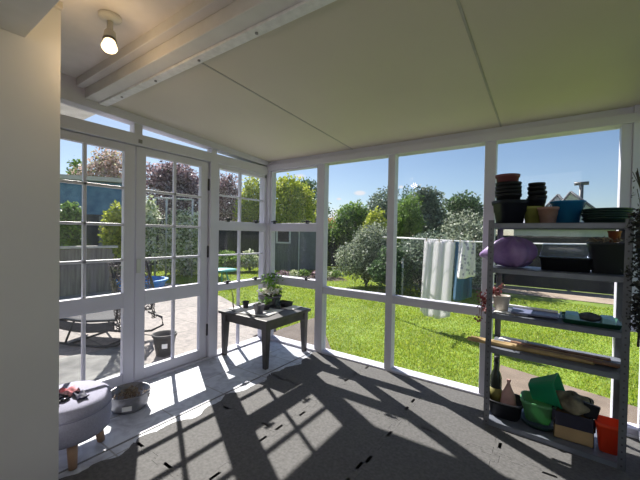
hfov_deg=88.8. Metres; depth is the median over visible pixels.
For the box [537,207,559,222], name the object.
plant pot
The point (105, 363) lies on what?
sheet
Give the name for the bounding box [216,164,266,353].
window
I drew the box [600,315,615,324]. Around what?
packet
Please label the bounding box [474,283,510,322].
plant
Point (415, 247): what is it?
shrub
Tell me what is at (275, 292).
flower planter
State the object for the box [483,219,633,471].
shelving unit
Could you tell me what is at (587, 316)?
bundle
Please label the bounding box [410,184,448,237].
feathery tree
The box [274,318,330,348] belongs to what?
step slab
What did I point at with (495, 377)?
bottle
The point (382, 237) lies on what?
clothesline
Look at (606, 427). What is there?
bucket
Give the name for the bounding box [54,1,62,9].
trim
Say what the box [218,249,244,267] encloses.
shrub
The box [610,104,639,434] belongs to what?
trim
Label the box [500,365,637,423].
paving strip
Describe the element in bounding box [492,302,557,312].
stake
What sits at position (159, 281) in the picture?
pool
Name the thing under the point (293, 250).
garden shed
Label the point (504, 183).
nursery pot
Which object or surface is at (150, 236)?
leafy shrub
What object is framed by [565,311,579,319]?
packet
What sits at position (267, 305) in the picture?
pot
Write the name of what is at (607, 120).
beam
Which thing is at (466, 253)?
cloth
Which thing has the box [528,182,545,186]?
nursery pot
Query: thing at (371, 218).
bush
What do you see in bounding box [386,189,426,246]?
tree
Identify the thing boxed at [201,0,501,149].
trim
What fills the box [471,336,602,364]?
bamboo stake
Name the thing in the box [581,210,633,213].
tray
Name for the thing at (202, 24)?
ceiling beam
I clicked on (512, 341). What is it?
board
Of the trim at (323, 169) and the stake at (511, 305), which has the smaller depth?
the stake at (511, 305)
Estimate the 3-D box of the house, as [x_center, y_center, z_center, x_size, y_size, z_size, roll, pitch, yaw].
[13.201,-0.248,13.986,8.600,3.503,4.300,2,1,35]
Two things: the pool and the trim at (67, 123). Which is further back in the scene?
the pool
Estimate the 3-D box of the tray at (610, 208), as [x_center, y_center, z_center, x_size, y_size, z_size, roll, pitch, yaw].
[1.747,-0.173,1.989,0.242,0.031,0.242,2,1,35]
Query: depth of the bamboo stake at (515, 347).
2.12 m
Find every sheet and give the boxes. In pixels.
[59,347,147,384]
[227,303,254,311]
[234,306,283,316]
[283,305,302,309]
[420,240,454,318]
[499,336,526,342]
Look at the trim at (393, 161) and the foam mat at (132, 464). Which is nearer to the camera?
the foam mat at (132, 464)
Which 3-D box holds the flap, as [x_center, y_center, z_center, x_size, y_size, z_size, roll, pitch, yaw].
[1.645,1.032,1.977,0.080,0.090,0.024,2,1,35]
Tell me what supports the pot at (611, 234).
in the bin
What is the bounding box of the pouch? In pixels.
[72,390,88,399]
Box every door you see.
[59,129,134,388]
[133,139,209,380]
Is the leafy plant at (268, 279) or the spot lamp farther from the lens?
the leafy plant at (268, 279)
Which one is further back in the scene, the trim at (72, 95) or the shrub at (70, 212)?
the shrub at (70, 212)
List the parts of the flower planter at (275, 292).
pot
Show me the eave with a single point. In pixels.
(66, 110)
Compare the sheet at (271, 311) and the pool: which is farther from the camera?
the pool
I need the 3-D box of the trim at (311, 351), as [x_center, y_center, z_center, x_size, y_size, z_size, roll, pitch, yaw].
[-0.746,1.235,2.658,0.010,0.004,2.320,2,1,35]
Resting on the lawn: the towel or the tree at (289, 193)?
the tree at (289, 193)
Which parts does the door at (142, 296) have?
handle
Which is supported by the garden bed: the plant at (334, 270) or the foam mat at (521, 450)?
the plant at (334, 270)
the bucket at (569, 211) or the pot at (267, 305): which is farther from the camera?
the pot at (267, 305)
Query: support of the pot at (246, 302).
on the sheet at (238, 308)
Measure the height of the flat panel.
0.012 m
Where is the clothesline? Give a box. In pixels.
[382,237,586,244]
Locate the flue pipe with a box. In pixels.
[574,181,588,222]
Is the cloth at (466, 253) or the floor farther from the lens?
the cloth at (466, 253)
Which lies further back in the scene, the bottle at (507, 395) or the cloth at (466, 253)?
the cloth at (466, 253)
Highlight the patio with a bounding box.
[59,283,275,363]
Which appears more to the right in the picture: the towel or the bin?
the bin
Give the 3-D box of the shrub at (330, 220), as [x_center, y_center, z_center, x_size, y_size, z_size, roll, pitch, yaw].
[0.599,-0.096,18.958,1.219,2.603,1.448,1,1,-10]
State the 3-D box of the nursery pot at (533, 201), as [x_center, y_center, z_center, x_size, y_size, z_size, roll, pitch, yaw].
[1.484,-0.227,2.244,0.118,0.120,0.118,1,1,-13]
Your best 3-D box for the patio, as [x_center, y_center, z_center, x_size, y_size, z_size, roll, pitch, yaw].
[-4.799,1.297,4.559,7.100,0.165,8.050,2,1,35]
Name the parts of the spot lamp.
bulb, plate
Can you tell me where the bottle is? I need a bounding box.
[490,356,501,401]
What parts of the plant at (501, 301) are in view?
stem, pot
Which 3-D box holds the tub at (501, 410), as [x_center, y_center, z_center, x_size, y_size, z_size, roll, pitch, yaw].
[1.319,1.178,2.322,0.226,0.115,0.226,2,1,35]
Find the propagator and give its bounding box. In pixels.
[538,243,592,272]
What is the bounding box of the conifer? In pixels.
[399,184,411,205]
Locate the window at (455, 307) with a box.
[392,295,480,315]
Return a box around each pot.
[152,330,176,356]
[242,297,248,307]
[253,299,264,313]
[263,296,272,309]
[492,199,529,222]
[495,173,520,182]
[495,181,521,186]
[495,185,521,192]
[495,189,521,193]
[495,193,521,199]
[520,390,556,425]
[524,206,541,222]
[526,197,546,206]
[527,186,546,190]
[527,190,546,195]
[527,195,546,206]
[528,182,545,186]
[528,373,564,408]
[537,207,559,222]
[607,231,621,241]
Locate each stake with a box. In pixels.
[467,336,595,364]
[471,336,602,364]
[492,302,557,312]
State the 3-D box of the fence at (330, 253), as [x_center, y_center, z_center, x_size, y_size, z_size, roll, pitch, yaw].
[0.770,0.379,15.023,1.424,1.749,0.120,1,1,3]
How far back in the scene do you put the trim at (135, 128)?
2.74 m
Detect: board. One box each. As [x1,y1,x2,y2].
[510,340,610,360]
[522,345,620,367]
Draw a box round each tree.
[65,155,81,174]
[67,147,121,177]
[146,160,219,270]
[219,171,245,221]
[232,176,276,222]
[275,173,316,222]
[296,176,332,222]
[328,199,369,266]
[365,186,400,236]
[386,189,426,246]
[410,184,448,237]
[431,189,496,234]
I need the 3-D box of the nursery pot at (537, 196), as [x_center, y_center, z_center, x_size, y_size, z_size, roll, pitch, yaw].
[1.487,-0.250,2.239,0.116,0.100,0.116,1,1,15]
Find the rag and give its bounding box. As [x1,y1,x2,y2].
[556,390,593,415]
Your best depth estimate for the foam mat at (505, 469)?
1.79 m
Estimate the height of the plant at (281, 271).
0.296 m
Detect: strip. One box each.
[413,276,613,303]
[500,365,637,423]
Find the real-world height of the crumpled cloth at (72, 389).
0.030 m
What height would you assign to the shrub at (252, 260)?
0.949 m
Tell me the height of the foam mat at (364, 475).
0.011 m
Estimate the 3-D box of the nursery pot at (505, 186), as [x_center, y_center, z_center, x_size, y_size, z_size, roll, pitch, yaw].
[1.331,-0.320,2.311,0.166,0.110,0.166,1,1,19]
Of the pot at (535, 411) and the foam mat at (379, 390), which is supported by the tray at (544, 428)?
the pot at (535, 411)
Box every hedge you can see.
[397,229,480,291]
[432,208,504,285]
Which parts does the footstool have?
leg, leg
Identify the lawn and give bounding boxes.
[145,241,639,406]
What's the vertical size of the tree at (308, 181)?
6.339 m
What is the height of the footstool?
0.350 m
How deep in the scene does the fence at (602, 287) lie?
9.45 m
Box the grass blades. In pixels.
[145,265,639,406]
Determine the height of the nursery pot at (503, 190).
0.110 m
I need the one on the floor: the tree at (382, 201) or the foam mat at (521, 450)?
the foam mat at (521, 450)
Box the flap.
[583,401,600,419]
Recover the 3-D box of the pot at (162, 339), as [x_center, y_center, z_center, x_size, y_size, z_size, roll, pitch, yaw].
[-1.746,1.166,3.670,0.260,0.240,0.260,2,1,35]
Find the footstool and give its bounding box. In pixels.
[59,381,111,470]
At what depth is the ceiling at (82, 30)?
1.73 m
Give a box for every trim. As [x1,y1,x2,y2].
[0,0,59,36]
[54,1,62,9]
[59,351,312,473]
[60,73,268,165]
[60,114,267,174]
[99,0,336,106]
[111,336,261,389]
[130,123,216,153]
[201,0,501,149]
[206,160,218,356]
[265,163,275,334]
[270,335,638,438]
[315,164,328,350]
[384,154,398,369]
[478,141,497,394]
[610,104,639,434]
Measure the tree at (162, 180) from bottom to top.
4.274 m
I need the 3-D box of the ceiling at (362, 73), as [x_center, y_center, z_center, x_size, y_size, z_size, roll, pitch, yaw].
[0.251,-1.001,2.381,3.640,0.199,1.980,2,1,35]
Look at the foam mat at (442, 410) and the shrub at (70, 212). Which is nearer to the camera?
the foam mat at (442, 410)
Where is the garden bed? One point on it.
(332, 278)
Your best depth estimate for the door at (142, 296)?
3.02 m
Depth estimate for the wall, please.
1.51 m
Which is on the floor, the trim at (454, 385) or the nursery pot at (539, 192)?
the trim at (454, 385)
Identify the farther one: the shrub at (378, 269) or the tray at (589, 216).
the shrub at (378, 269)
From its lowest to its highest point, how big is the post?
0.970 m
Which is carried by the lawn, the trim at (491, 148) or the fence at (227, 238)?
the fence at (227, 238)
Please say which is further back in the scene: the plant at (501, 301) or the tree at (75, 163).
the tree at (75, 163)
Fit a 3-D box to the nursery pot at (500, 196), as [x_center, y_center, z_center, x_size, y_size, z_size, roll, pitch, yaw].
[1.332,-0.268,2.313,0.168,0.110,0.168,2,1,31]
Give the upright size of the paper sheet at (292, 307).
0.005 m
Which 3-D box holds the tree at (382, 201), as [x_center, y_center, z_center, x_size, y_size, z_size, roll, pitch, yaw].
[3.049,-0.625,15.822,2.846,3.865,2.421,1,1,-20]
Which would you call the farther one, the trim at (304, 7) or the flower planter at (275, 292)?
the flower planter at (275, 292)
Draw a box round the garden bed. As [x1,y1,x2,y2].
[298,275,346,280]
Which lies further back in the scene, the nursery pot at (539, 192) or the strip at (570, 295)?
the strip at (570, 295)
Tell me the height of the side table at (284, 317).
0.475 m
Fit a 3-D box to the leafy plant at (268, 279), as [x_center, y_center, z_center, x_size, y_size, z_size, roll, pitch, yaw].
[-0.570,0.565,3.876,0.261,0.354,0.246,0,1,-41]
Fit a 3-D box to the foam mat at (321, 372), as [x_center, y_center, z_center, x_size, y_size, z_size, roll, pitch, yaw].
[-0.001,1.237,3.089,0.668,0.011,0.738,2,1,35]
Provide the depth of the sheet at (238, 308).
3.53 m
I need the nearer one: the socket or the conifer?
the socket
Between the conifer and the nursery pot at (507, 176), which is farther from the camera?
the conifer
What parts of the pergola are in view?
post, post, rail, post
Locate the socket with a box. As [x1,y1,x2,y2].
[103,20,115,38]
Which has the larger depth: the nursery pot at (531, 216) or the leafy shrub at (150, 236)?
the leafy shrub at (150, 236)
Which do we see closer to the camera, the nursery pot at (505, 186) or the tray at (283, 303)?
the nursery pot at (505, 186)
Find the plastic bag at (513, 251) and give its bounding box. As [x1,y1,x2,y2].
[479,236,537,266]
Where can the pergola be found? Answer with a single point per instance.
(156, 198)
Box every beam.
[76,0,303,101]
[266,106,639,170]
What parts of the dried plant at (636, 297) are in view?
stem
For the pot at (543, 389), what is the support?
on the pot at (535, 411)
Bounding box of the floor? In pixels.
[59,338,311,478]
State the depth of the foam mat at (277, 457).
1.82 m
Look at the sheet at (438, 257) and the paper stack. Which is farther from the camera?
the sheet at (438, 257)
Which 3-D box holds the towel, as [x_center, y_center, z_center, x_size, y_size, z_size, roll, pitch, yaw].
[2.399,0.521,5.490,0.317,1.028,0.108,2,1,37]
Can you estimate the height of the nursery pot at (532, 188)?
0.100 m
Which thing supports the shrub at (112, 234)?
on the lawn
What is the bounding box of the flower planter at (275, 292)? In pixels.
[256,285,284,306]
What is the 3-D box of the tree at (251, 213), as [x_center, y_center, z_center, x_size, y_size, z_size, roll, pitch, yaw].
[-3.496,-1.233,17.730,1.926,4.772,2.472,2,1,41]
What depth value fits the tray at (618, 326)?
1.95 m
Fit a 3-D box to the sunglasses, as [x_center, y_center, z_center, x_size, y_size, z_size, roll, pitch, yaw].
[-1.475,0.881,1.790,0.147,0.014,0.131,1,1,6]
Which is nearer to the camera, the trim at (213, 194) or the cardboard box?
the cardboard box
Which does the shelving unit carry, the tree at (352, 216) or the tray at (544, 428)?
the tray at (544, 428)
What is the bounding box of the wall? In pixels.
[0,7,60,479]
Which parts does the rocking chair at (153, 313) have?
rail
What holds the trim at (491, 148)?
on the floor
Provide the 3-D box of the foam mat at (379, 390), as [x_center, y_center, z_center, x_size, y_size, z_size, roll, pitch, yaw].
[0.504,1.253,2.738,0.638,0.011,0.738,2,1,35]
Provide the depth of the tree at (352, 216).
14.51 m
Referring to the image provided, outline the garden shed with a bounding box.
[275,231,315,269]
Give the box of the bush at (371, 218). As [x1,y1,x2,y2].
[362,206,386,244]
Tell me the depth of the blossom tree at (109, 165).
11.65 m
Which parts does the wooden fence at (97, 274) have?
cap rail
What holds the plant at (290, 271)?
on the garden bed
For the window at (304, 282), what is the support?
attached to the trim at (454, 385)
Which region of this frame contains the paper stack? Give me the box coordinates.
[493,310,527,315]
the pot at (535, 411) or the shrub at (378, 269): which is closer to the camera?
the pot at (535, 411)
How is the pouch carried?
on the footstool
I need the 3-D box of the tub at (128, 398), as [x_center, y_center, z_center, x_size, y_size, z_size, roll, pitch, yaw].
[-1.399,1.157,2.409,0.284,0.144,0.288,2,1,35]
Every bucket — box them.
[550,200,586,222]
[595,415,618,455]
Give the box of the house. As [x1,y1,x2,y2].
[514,191,615,256]
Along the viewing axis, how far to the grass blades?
5.03 m
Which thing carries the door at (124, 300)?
attached to the trim
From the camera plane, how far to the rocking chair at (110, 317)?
3.82 m
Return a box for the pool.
[116,276,168,289]
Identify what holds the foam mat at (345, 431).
on the floor
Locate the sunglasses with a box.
[59,394,70,404]
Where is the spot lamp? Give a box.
[98,9,121,53]
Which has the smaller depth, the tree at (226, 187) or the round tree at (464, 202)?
the round tree at (464, 202)
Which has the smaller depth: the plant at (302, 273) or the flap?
the flap
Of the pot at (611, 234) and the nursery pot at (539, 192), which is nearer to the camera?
the pot at (611, 234)
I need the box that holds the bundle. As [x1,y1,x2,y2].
[579,312,601,321]
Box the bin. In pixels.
[586,235,624,274]
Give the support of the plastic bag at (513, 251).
on the shelving unit
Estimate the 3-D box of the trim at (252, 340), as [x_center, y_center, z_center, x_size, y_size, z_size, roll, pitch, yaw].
[-1.345,1.209,3.141,0.115,0.018,2.330,2,1,35]
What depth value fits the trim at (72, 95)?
2.70 m
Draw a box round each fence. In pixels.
[59,245,117,295]
[145,219,258,265]
[327,229,349,266]
[440,235,613,294]
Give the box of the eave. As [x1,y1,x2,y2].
[60,103,94,119]
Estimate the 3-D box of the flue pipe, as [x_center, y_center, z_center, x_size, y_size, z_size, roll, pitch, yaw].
[10.916,-1.436,13.674,0.480,2.003,0.143,2,1,35]
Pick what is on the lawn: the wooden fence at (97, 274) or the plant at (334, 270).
the wooden fence at (97, 274)
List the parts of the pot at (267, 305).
pot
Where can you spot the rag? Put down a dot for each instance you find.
(571, 402)
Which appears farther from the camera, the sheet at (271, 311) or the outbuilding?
the outbuilding
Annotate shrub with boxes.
[60,200,81,249]
[97,200,121,280]
[145,194,160,275]
[152,207,197,276]
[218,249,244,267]
[240,248,258,271]
[328,218,334,249]
[331,219,397,286]
[366,245,418,293]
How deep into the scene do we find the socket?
1.64 m
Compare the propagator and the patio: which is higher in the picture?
the propagator
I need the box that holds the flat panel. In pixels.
[511,307,558,318]
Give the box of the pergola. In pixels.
[154,197,193,276]
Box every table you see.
[218,268,236,281]
[218,301,310,369]
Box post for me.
[401,259,403,295]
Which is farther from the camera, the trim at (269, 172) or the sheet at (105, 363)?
the trim at (269, 172)
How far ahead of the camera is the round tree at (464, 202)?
15.06 m
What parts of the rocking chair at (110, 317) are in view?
rail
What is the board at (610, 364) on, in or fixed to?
on the board
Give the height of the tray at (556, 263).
0.084 m
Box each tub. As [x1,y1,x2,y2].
[111,382,150,414]
[489,390,524,421]
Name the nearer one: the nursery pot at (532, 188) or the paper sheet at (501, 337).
the nursery pot at (532, 188)
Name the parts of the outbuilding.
post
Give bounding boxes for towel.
[453,240,471,300]
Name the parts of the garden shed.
pane, door frame, door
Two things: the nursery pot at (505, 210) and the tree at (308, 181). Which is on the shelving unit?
the nursery pot at (505, 210)
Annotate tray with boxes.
[277,300,292,306]
[521,411,553,431]
[538,256,592,272]
[559,311,621,329]
[580,212,630,215]
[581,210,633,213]
[581,217,633,222]
[582,207,633,210]
[582,215,627,217]
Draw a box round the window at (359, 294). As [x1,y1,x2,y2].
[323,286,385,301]
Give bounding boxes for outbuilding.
[60,174,121,277]
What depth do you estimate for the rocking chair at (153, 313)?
4.36 m
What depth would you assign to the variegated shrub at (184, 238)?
10.87 m
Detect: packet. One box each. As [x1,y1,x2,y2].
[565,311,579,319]
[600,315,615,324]
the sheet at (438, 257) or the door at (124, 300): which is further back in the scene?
the sheet at (438, 257)
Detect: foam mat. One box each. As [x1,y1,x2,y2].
[59,442,188,479]
[136,402,277,479]
[203,430,360,479]
[217,374,328,431]
[271,352,367,394]
[275,394,400,471]
[326,366,430,420]
[346,468,370,479]
[357,419,498,479]
[397,383,504,455]
[485,453,571,479]
[492,429,639,479]
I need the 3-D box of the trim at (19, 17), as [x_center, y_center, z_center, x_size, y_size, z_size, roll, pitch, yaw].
[-1.276,-1.006,0.412,1.298,0.226,1.683,2,1,35]
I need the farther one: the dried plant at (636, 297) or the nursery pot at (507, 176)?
the nursery pot at (507, 176)
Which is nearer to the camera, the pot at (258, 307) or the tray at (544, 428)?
the tray at (544, 428)
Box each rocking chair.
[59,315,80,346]
[86,262,120,347]
[144,260,163,331]
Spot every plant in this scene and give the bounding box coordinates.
[261,272,282,287]
[276,270,289,275]
[289,270,299,276]
[299,268,309,275]
[330,269,340,277]
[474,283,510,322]
[620,168,639,346]
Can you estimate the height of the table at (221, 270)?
0.465 m
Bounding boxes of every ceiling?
[60,0,195,77]
[111,0,639,161]
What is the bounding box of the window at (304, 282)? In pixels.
[269,165,317,348]
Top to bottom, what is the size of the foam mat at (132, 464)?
0.011 m
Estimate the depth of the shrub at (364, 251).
9.22 m
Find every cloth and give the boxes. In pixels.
[59,385,80,396]
[457,240,475,278]
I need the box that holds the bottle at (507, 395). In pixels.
[500,379,515,405]
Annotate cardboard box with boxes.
[552,405,595,447]
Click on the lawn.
(520, 296)
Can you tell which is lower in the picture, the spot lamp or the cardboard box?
the cardboard box
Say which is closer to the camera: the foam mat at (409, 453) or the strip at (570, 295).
the foam mat at (409, 453)
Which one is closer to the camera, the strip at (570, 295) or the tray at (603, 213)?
the tray at (603, 213)
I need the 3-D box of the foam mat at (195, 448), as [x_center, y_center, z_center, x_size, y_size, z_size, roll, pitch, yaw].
[-0.711,1.242,2.060,0.658,0.011,0.638,2,1,35]

